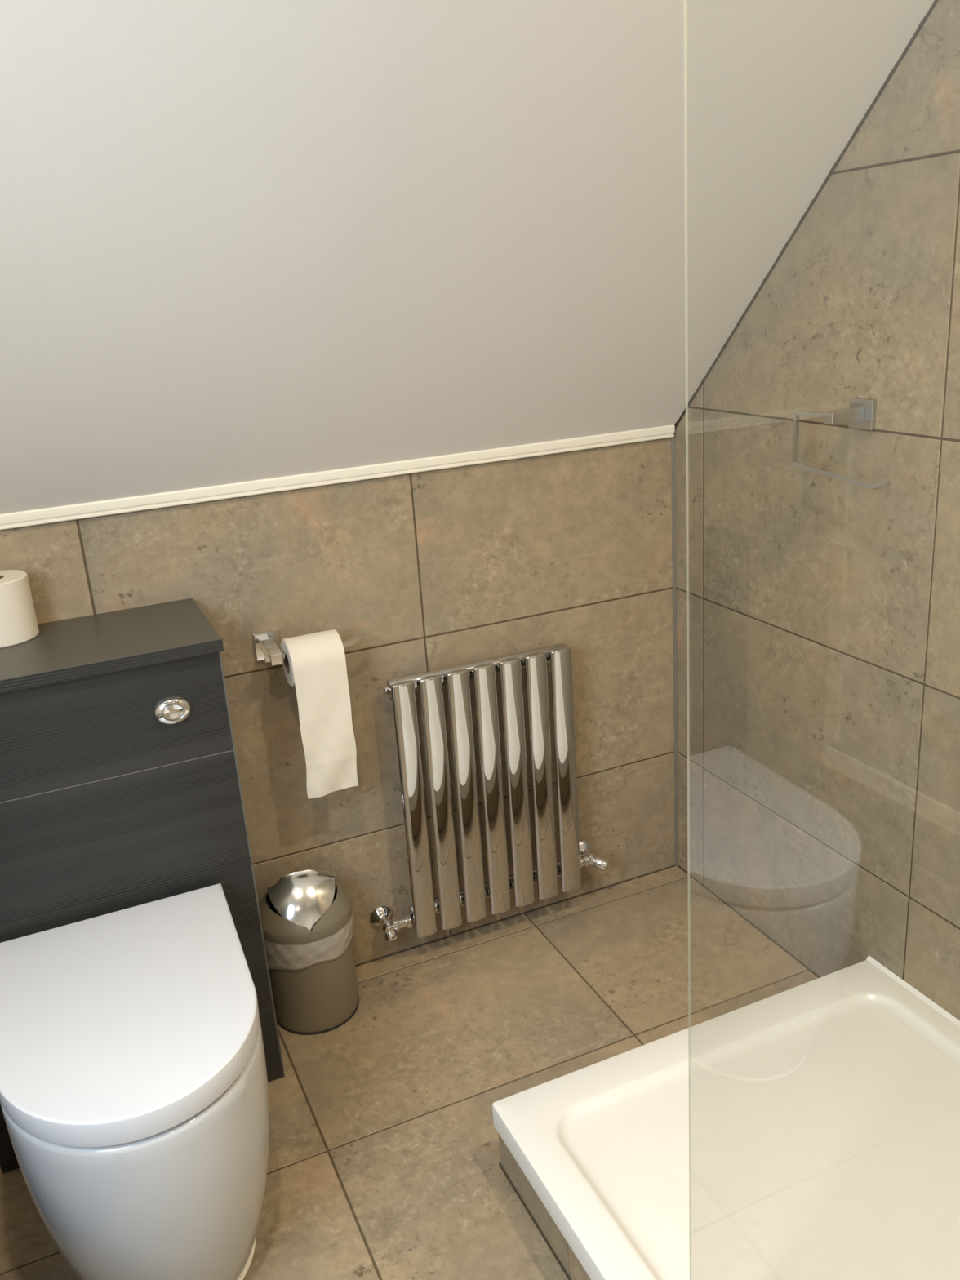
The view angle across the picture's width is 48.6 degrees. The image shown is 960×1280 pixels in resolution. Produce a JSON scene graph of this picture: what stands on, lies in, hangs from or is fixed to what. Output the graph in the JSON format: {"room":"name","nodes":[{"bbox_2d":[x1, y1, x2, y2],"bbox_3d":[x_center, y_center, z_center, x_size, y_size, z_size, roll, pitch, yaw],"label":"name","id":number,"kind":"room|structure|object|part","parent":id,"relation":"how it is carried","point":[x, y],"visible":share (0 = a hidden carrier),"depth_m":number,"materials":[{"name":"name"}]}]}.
{"room":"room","nodes":[
{"label":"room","id":0,"kind":"room"},
{"bbox_2d":[0,437,675,964],"bbox_3d":[-0.467,0.256,2.095,2.080,1.112,0.060,-12,20,-22],"label":"wall","id":1,"kind":"structure","parent":0,"point":[437,569],"depth_m":2.15,"materials":[{"name":"brown tile"}]},
{"bbox_2d":[252,628,365,666],"bbox_3d":[-0.320,0.004,2.008,0.198,0.054,0.078,-12,20,-22],"label":"holder","id":2,"kind":"object","parent":1,"relation":"attached to","point":[266,643],"visible":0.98,"depth_m":2.00,"materials":[{"name":"silver metal"}]},
{"bbox_3d":[-0.403,0.009,2.011,0.048,0.054,0.009,-12,20,-22],"label":"wall plate","id":3,"kind":"part","parent":2,"relation":"part of","materials":[{"name":"silver metal"}]},
{"bbox_3d":[-0.387,0.022,1.978,0.023,0.030,0.069,-12,20,-22],"label":"arm","id":4,"kind":"part","parent":2,"relation":"part of","materials":[{"name":"silver metal"}]},
{"bbox_2d":[280,629,358,799],"bbox_3d":[-0.304,0.137,2.018,0.103,0.309,0.092,-12,20,-22],"label":"toilet roll","id":5,"kind":"object","parent":2,"relation":"hanging from","point":[315,663],"visible":1,"depth_m":1.98,"materials":[{"name":"white paper"}]},
{"bbox_2d":[0,424,675,529],"bbox_3d":[-0.491,-0.260,1.888,1.972,0.028,0.018,-12,20,-22],"label":"trim","id":6,"kind":"structure","parent":1,"relation":"attached to","point":[146,502],"depth_m":1.96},
{"bbox_2d":[382,643,581,937],"bbox_3d":[0.013,0.314,2.256,0.411,0.574,0.079,-12,20,-22],"label":"radiator","id":7,"kind":"object","parent":1,"relation":"attached to","point":[556,659],"visible":1,"depth_m":2.21,"materials":[{"name":"silver metal"}]},
{"bbox_2d":[370,906,413,942],"bbox_3d":[-0.187,0.602,2.257,0.076,0.057,0.066,-12,20,-22],"label":"radiator valve","id":8,"kind":"object","parent":7,"relation":"attached to","point":[382,917],"visible":1,"depth_m":2.25,"materials":[{"name":"silver metal"}]},
{"bbox_2d":[579,840,608,871],"bbox_3d":[0.246,0.498,2.419,0.078,0.053,0.082,-12,20,-22],"label":"radiator valve","id":9,"kind":"object","parent":7,"relation":"attached to","point":[587,857],"visible":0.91,"depth_m":2.40,"materials":[{"name":"silver metal"}]},
{"bbox_2d":[355,865,675,966],"bbox_3d":[-0.421,0.733,2.225,1.978,0.002,0.002,-12,20,-22],"label":"trim","id":10,"kind":"structure","parent":1,"relation":"attached to","point":[673,865],"depth_m":2.42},
{"bbox_2d":[671,431,678,866],"bbox_3d":[0.444,0.052,2.419,0.007,1.052,0.007,-12,20,-22],"label":"trim","id":11,"kind":"structure","parent":1,"relation":"attached to","point":[673,439],"depth_m":2.40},
{"bbox_2d":[0,866,817,1279],"bbox_3d":[0.191,1.158,0.924,2.080,0.060,3.100,-12,20,-22],"label":"floor","id":12,"kind":"structure","parent":0,"point":[384,1157],"depth_m":1.98,"materials":[{"name":"brown tile"}]},
{"bbox_2d":[0,883,269,1279],"bbox_3d":[-0.497,0.717,1.591,0.374,0.442,0.516,-12,20,-22],"label":"toilet","id":13,"kind":"object","parent":12,"relation":"on","point":[134,1091],"visible":1,"depth_m":1.41,"materials":[{"name":"white ceramic"}]},
{"bbox_3d":[-0.506,0.529,1.519,0.374,0.038,0.498,-12,20,-22],"label":"lid","id":14,"kind":"part","parent":13,"relation":"part of","materials":[{"name":"white plastic"}]},
{"bbox_2d":[0,598,284,1173],"bbox_3d":[-0.662,0.416,1.856,0.494,0.866,0.282,-12,20,-22],"label":"base cabinet","id":15,"kind":"object","parent":12,"relation":"on","point":[107,806],"depth_m":1.71,"materials":[{"name":"grey wood"}]},
{"bbox_2d":[0,569,39,648],"bbox_3d":[-0.794,-0.051,1.749,0.111,0.104,0.111,-12,20,-22],"label":"toilet roll","id":16,"kind":"object","parent":15,"relation":"on","point":[18,620],"visible":1,"depth_m":1.72,"materials":[{"name":"white paper"}]},
{"bbox_3d":[-0.640,0.141,1.656,0.486,0.178,0.019,-12,20,-22],"label":"fascia panel","id":17,"kind":"part","parent":15,"relation":"part of","materials":[{"name":"grey wood"}]},
{"bbox_3d":[-0.491,0.114,1.700,0.059,0.047,0.011,-12,20,-22],"label":"flush button","id":18,"kind":"part","parent":15,"relation":"part of","materials":[{"name":"silver metal"}]},
{"bbox_3d":[-0.452,0.380,1.955,0.018,0.845,0.262,-12,20,-22],"label":"panel","id":19,"kind":"part","parent":15,"relation":"part of","materials":[{"name":"black wood"}]},
{"bbox_2d":[258,868,359,1035],"bbox_3d":[-0.343,0.597,2.115,0.190,0.317,0.190,-12,20,-22],"label":"waste bin","id":20,"kind":"object","parent":12,"relation":"on","point":[306,915],"visible":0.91,"depth_m":2.05,"materials":[{"name":"beige plastic"}]},
{"bbox_2d":[492,955,959,1279],"bbox_3d":[0.622,0.885,1.346,0.782,0.132,1.200,-12,20,-22],"label":"shower tray","id":21,"kind":"object","parent":12,"relation":"on","point":[825,1110],"visible":0.98,"depth_m":1.61,"materials":[{"name":"white ceramic"}]},
{"bbox_2d":[683,0,691,1279],"bbox_3d":[0.322,0.067,0.657,0.024,1.904,0.670,-12,20,-22],"label":"screen","id":22,"kind":"object","parent":21,"relation":"on","point":[684,1],"visible":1,"depth_m":0.94,"materials":[{"name":"clear glass"}]},
{"bbox_2d":[0,0,934,514],"bbox_3d":[0.049,-0.486,0.367,2.026,1.438,3.110,-12,20,-22],"label":"ceiling","id":23,"kind":"structure","parent":0,"point":[241,241],"depth_m":1.50,"materials":[{"name":"white paint"}]},
{"bbox_2d":[675,0,959,1020],"bbox_3d":[1.040,-0.145,0.931,0.060,2.410,3.110,-12,20,-22],"label":"wall","id":24,"kind":"structure","parent":0,"point":[824,611],"depth_m":1.88,"materials":[{"name":"brown tile"}]},
{"bbox_2d":[677,865,820,977],"bbox_3d":[0.610,0.632,2.310,0.002,0.002,0.640,-12,20,-22],"label":"trim","id":25,"kind":"structure","parent":24,"relation":"attached to","point":[763,933],"depth_m":2.33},
{"bbox_2d":[674,0,937,427],"bbox_3d":[0.631,-0.887,1.478,0.007,1.303,1.307,-12,20,-22],"label":"trim","id":26,"kind":"structure","parent":24,"relation":"attached to","point":[934,3],"depth_m":1.74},
{"bbox_2d":[791,397,890,489],"bbox_3d":[0.607,-0.316,1.688,0.094,0.114,0.281,-7,19,-10],"label":"towel holder","id":27,"kind":"object","parent":24,"relation":"attached to","point":[860,414],"visible":1,"depth_m":1.73,"materials":[{"name":"silver metal"}]},
{"bbox_3d":[0.593,-0.364,1.731,0.067,0.024,0.021,-12,20,-22],"label":"arm","id":28,"kind":"part","parent":27,"relation":"part of","materials":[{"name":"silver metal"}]},
{"bbox_3d":[0.628,-0.371,1.745,0.009,0.049,0.053,-12,20,-22],"label":"wall plate","id":29,"kind":"part","parent":27,"relation":"part of","materials":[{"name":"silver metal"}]}
]}

